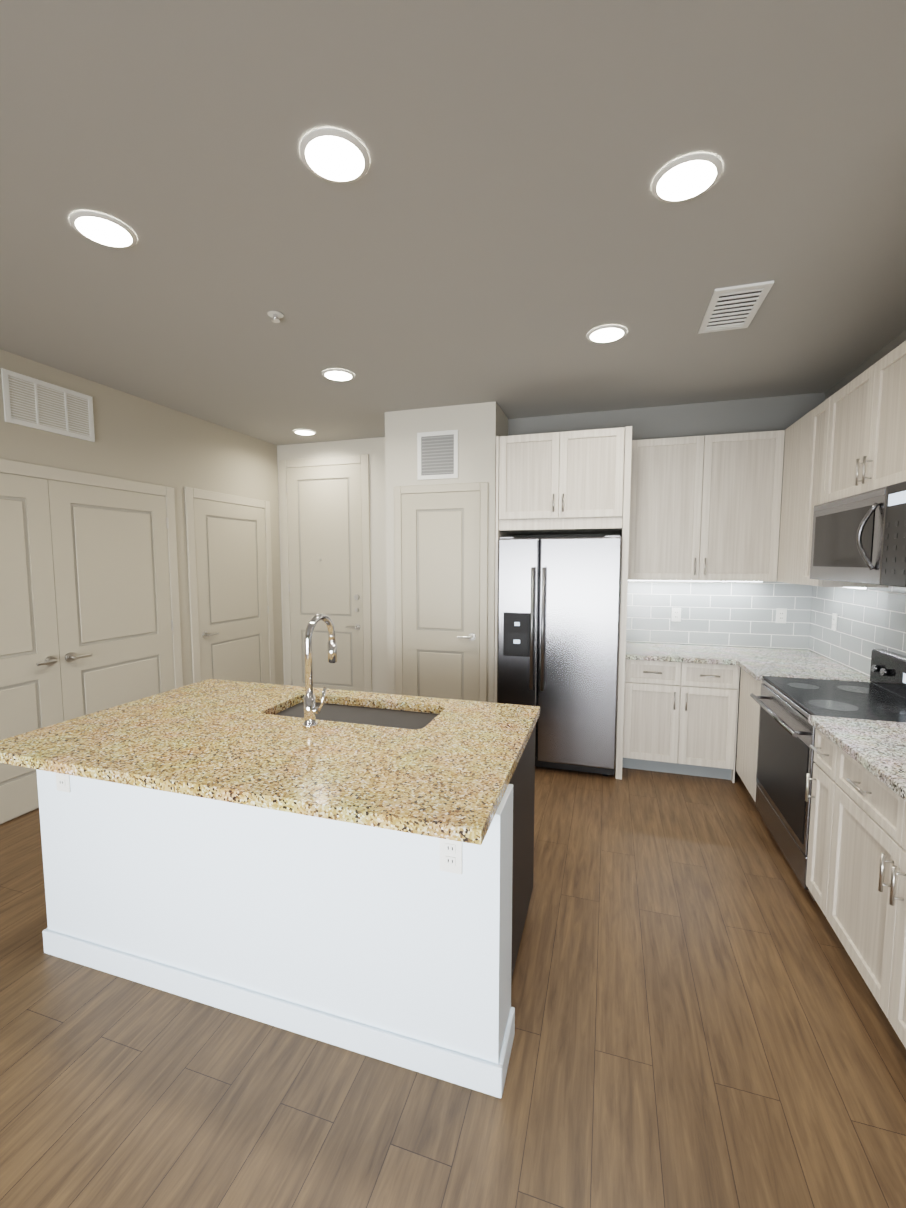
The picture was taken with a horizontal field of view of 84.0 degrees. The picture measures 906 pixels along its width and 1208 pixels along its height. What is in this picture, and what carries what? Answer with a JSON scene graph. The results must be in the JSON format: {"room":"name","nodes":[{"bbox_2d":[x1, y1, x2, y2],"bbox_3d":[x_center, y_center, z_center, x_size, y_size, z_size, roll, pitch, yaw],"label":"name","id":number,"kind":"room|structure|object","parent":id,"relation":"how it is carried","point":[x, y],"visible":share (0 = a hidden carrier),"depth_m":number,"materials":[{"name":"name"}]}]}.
{"room":"kitchen","nodes":[
{"label":"kitchen","id":0,"kind":"room"},
{"bbox_2d":[0,349,283,823],"bbox_3d":[-3.249,0.021,1.769,0.120,2.910,8.590,1,5,17],"label":"wall","id":1,"kind":"structure","parent":0,"point":[138,439],"depth_m":4.20,"materials":[{"name":"beige paint"}]},
{"bbox_2d":[1,368,94,441],"bbox_3d":[-2.661,-1.298,3.339,0.012,0.315,0.560,1,5,17],"label":"air vent","id":2,"kind":"object","parent":1,"relation":"in","point":[28,401],"visible":1,"depth_m":3.31,"materials":[{"name":"white plastic"}]},
{"bbox_2d":[0,458,182,823],"bbox_3d":[-2.648,0.214,3.400,0.075,2.250,2.030,1,5,17],"label":"double closet door","id":3,"kind":"structure","parent":1,"relation":"in","point":[89,608],"depth_m":3.53,"materials":[{"name":"beige paint"}]},
{"bbox_2d":[184,487,274,683],"bbox_3d":[-2.144,0.064,5.027,0.075,2.275,1.150,1,5,17],"label":"hall door","id":4,"kind":"structure","parent":1,"relation":"in","point":[229,556],"depth_m":4.95,"materials":[{"name":"beige paint"}]},
{"bbox_2d":[277,437,387,693],"bbox_3d":[-1.140,-0.298,5.536,1.680,2.910,0.120,1,5,17],"label":"wall","id":5,"kind":"structure","parent":0,"point":[374,448],"depth_m":5.38,"materials":[{"name":"beige paint"}]},
{"bbox_2d":[279,454,371,691],"bbox_3d":[-1.418,-0.214,5.525,1.100,2.745,0.075,1,5,17],"label":"entry door","id":6,"kind":"structure","parent":5,"relation":"in","point":[325,526],"depth_m":5.53,"materials":[{"name":"beige paint"}]},
{"bbox_2d":[385,402,507,702],"bbox_3d":[0.013,-0.233,4.764,0.980,2.910,0.920,1,5,17],"label":"wall","id":7,"kind":"structure","parent":0,"point":[479,427],"depth_m":4.24,"materials":[{"name":"beige paint"}]},
{"bbox_2d":[417,430,457,479],"bbox_3d":[-0.130,-1.250,4.231,0.359,0.392,0.010,1,5,17],"label":"vent panel","id":8,"kind":"object","parent":7,"relation":"attached to","point":[437,454],"visible":1,"depth_m":4.23,"materials":[{"name":"white plastic"}]},
{"bbox_2d":[394,482,487,701],"bbox_3d":[-0.120,0.126,4.311,0.837,2.271,0.075,1,5,17],"label":"pantry door","id":9,"kind":"structure","parent":7,"relation":"in","point":[441,581],"depth_m":4.31,"materials":[{"name":"beige paint"}]},
{"bbox_2d":[0,755,905,1207],"bbox_3d":[0.209,1.611,0.832,7.360,0.100,8.590,1,5,17],"label":"floor","id":10,"kind":"structure","parent":0,"point":[702,1021],"depth_m":1.61,"materials":[{"name":"brown wood"}]},
{"bbox_2d":[36,693,538,1098],"bbox_3d":[-0.640,0.997,2.220,1.938,0.889,0.940,1,5,17],"label":"kitchen island","id":11,"kind":"object","parent":10,"relation":"on","point":[348,869],"depth_m":1.73,"materials":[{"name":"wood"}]},
{"bbox_2d":[0,701,523,844],"bbox_3d":[-0.760,0.555,1.919,1.955,0.040,0.680,1,5,17],"label":"island countertop","id":12,"kind":"structure","parent":11,"relation":"on","point":[418,782],"depth_m":1.76,"materials":[{"name":"beige stone"}]},
{"bbox_2d":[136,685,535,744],"bbox_3d":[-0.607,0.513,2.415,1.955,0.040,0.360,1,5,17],"label":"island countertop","id":13,"kind":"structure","parent":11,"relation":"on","point":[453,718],"depth_m":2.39,"materials":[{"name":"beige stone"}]},
{"bbox_2d":[497,535,621,775],"bbox_3d":[0.881,0.372,4.135,0.896,1.812,0.883,1,5,17],"label":"fridge","id":14,"kind":"object","parent":10,"relation":"on","point":[558,629],"visible":0.88,"depth_m":3.75,"materials":[{"name":"grey metal"}]},
{"bbox_2d":[622,659,739,782],"bbox_3d":[1.774,0.845,4.038,0.786,0.885,0.654,1,5,17],"label":"base cabinet","id":15,"kind":"object","parent":10,"relation":"on","point":[680,717],"visible":0.96,"depth_m":3.76,"materials":[{"name":"laminate"}]},
{"bbox_2d":[626,642,834,664],"bbox_3d":[2.072,0.392,3.908,1.407,0.035,0.652,1,5,17],"label":"countertop","id":16,"kind":"structure","parent":15,"relation":"on","point":[725,655],"depth_m":3.86,"materials":[{"name":"stone"}]},
{"bbox_2d":[734,658,870,681],"bbox_3d":[2.263,0.447,3.260,0.657,0.035,0.469,1,5,17],"label":"countertop","id":17,"kind":"structure","parent":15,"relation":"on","point":[757,668],"depth_m":3.29,"materials":[{"name":"stone"}]},
{"bbox_2d":[736,668,807,801],"bbox_3d":[2.286,0.907,3.312,0.620,0.884,0.506,1,5,17],"label":"base cabinet","id":18,"kind":"object","parent":10,"relation":"on","point":[749,709],"depth_m":3.37,"materials":[{"name":"laminate"}]},
{"bbox_2d":[805,729,824,899],"bbox_3d":[1.915,1.008,2.113,0.620,0.884,0.295,1,5,17],"label":"base cabinet","id":19,"kind":"object","parent":10,"relation":"on","point":[817,794],"depth_m":2.29,"materials":[{"name":"laminate"}]},
{"bbox_2d":[750,649,905,900],"bbox_3d":[2.045,0.844,2.666,0.681,1.120,0.846,1,5,17],"label":"range","id":20,"kind":"object","parent":10,"relation":"on","point":[786,740],"visible":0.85,"depth_m":2.65,"materials":[{"name":"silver metal"}]},
{"bbox_2d":[816,736,905,1047],"bbox_3d":[1.739,1.057,1.545,0.620,0.884,1.135,1,5,17],"label":"base cabinet","id":21,"kind":"object","parent":10,"relation":"on","point":[856,874],"depth_m":1.84,"materials":[{"name":"laminate"}]},
{"bbox_2d":[808,715,905,800],"bbox_3d":[1.750,0.589,1.595,0.651,0.035,1.315,1,5,17],"label":"countertop","id":22,"kind":"structure","parent":21,"relation":"on","point":[876,748],"depth_m":1.96,"materials":[{"name":"stone"}]},
{"bbox_2d":[0,0,905,444],"bbox_3d":[0.209,-1.388,0.577,7.360,0.100,8.590,1,5,17],"label":"ceiling","id":23,"kind":"structure","parent":0,"point":[504,226],"depth_m":1.80,"materials":[{"name":"grey paint"}]},
{"bbox_2d":[69,211,136,247],"bbox_3d":[-1.354,-1.448,1.954,0.216,0.010,0.216,1,5,17],"label":"recessed light","id":24,"kind":"object","parent":23,"relation":"in","point":[103,229],"visible":0.96,"depth_m":1.94,"materials":[{"name":"white plastic"}]},
{"bbox_2d":[267,311,282,322],"bbox_3d":[-0.926,-1.494,2.627,0.080,0.032,0.080,1,5,17],"label":"sprinkler","id":25,"kind":"object","parent":23,"relation":"attached to","point":[276,316],"visible":1,"depth_m":2.62,"materials":[{"name":"white plastic"}]},
{"bbox_2d":[293,429,315,434],"bbox_3d":[-1.476,-1.706,5.006,0.216,0.010,0.216,1,5,17],"label":"recessed light","id":26,"kind":"object","parent":23,"relation":"in","point":[303,431],"visible":1,"depth_m":4.99,"materials":[{"name":"white plastic"}]},
{"bbox_2d":[300,128,368,182],"bbox_3d":[-0.375,-1.417,1.601,0.216,0.010,0.216,1,5,17],"label":"recessed light","id":27,"kind":"object","parent":23,"relation":"in","point":[334,155],"visible":0.98,"depth_m":1.58,"materials":[{"name":"white plastic"}]},
{"bbox_2d":[322,369,353,380],"bbox_3d":[-0.790,-1.576,3.470,0.216,0.010,0.216,1,5,17],"label":"recessed light","id":28,"kind":"object","parent":23,"relation":"in","point":[339,374],"visible":0.96,"depth_m":3.44,"materials":[{"name":"white plastic"}]},
{"bbox_2d":[587,325,626,342],"bbox_3d":[0.869,-1.523,2.845,0.216,0.010,0.216,1,5,17],"label":"recessed light","id":29,"kind":"object","parent":23,"relation":"in","point":[605,333],"visible":0.96,"depth_m":2.82,"materials":[{"name":"white plastic"}]},
{"bbox_2d":[652,153,721,202],"bbox_3d":[0.784,-1.425,1.693,0.216,0.010,0.216,1,5,17],"label":"recessed light","id":30,"kind":"object","parent":23,"relation":"in","point":[687,177],"visible":0.96,"depth_m":1.68,"materials":[{"name":"white plastic"}]},
{"bbox_2d":[698,280,773,333],"bbox_3d":[1.423,-1.498,2.563,0.245,0.012,0.465,1,5,17],"label":"ceiling vent","id":31,"kind":"object","parent":23,"relation":"in","point":[733,307],"visible":1,"depth_m":2.53,"materials":[{"name":"white plastic"}]},
{"bbox_2d":[508,393,824,754],"bbox_3d":[1.747,-0.199,4.366,2.570,2.910,0.120,1,5,17],"label":"wall","id":32,"kind":"structure","parent":0,"point":[743,416],"depth_m":4.14,"materials":[{"name":"grey paint"}]},
{"bbox_2d":[498,427,625,529],"bbox_3d":[0.898,-0.984,4.089,0.908,0.630,0.778,1,5,17],"label":"upper cabinet","id":33,"kind":"object","parent":32,"relation":"attached to","point":[567,478],"depth_m":3.71,"materials":[{"name":"laminate"}]},
{"bbox_2d":[622,430,784,581],"bbox_3d":[1.950,-0.741,4.008,1.060,1.100,0.350,1,5,17],"label":"upper cabinet","id":34,"kind":"object","parent":32,"relation":"attached to","point":[706,508],"depth_m":3.83,"materials":[{"name":"laminate"}]},
{"bbox_2d":[626,581,809,649],"bbox_3d":[2.154,0.073,4.193,1.380,0.549,0.008,1,5,17],"label":"tile backsplash","id":35,"kind":"structure","parent":32,"relation":"attached to","point":[743,614],"depth_m":4.17,"materials":[{"name":"white tile"}]},
{"bbox_2d":[671,608,680,621],"bbox_3d":[1.892,0.090,4.266,0.075,0.120,0.010,1,5,17],"label":"outlet","id":36,"kind":"object","parent":35,"relation":"attached to","point":[676,612],"depth_m":4.26,"materials":[{"name":"white plastic"}]},
{"bbox_2d":[775,608,786,622],"bbox_3d":[2.632,0.094,4.036,0.075,0.120,0.010,1,5,17],"label":"outlet","id":37,"kind":"object","parent":35,"relation":"attached to","point":[781,614],"depth_m":4.03,"materials":[{"name":"white plastic"}]},
{"bbox_2d":[825,330,905,399],"bbox_3d":[2.413,-0.030,2.378,0.120,2.910,3.300,1,5,17],"label":"wall","id":38,"kind":"structure","parent":0,"point":[893,344],"depth_m":3.20,"materials":[{"name":"grey paint"}]},
{"bbox_2d":[777,410,812,584],"bbox_3d":[2.487,-0.686,3.368,0.350,1.100,0.557,1,5,17],"label":"upper cabinet","id":39,"kind":"object","parent":38,"relation":"attached to","point":[798,436],"depth_m":3.41,"materials":[{"name":"laminate"}]},
{"bbox_2d":[805,395,887,588],"bbox_3d":[2.372,-0.655,2.998,0.350,1.100,0.337,1,5,17],"label":"upper cabinet","id":40,"kind":"object","parent":38,"relation":"attached to","point":[819,455],"depth_m":3.05,"materials":[{"name":"laminate"}]},
{"bbox_2d":[806,585,905,676],"bbox_3d":[2.349,0.201,2.417,0.009,0.595,3.296,1,5,17],"label":"tile backsplash","id":41,"kind":"structure","parent":38,"relation":"attached to","point":[870,618],"depth_m":3.24,"materials":[{"name":"white tile"}]},
{"bbox_2d":[831,613,837,630],"bbox_3d":[2.692,0.126,3.554,0.009,0.120,0.075,1,5,17],"label":"outlet","id":42,"kind":"object","parent":41,"relation":"attached to","point":[834,616],"depth_m":3.54,"materials":[{"name":"white plastic"}]},
{"bbox_2d":[825,341,905,502],"bbox_3d":[2.188,-0.843,2.382,0.350,0.620,1.028,1,5,17],"label":"upper cabinet","id":43,"kind":"object","parent":38,"relation":"attached to","point":[848,439],"depth_m":2.43,"materials":[{"name":"laminate"}]},
{"bbox_2d":[810,481,905,586],"bbox_3d":[2.132,-0.319,2.446,0.448,0.430,1.024,1,5,17],"label":"microwave","id":44,"kind":"object","parent":43,"relation":"attached to","point":[859,538],"visible":1,"depth_m":2.35,"materials":[{"name":"silver metal"}]}
]}

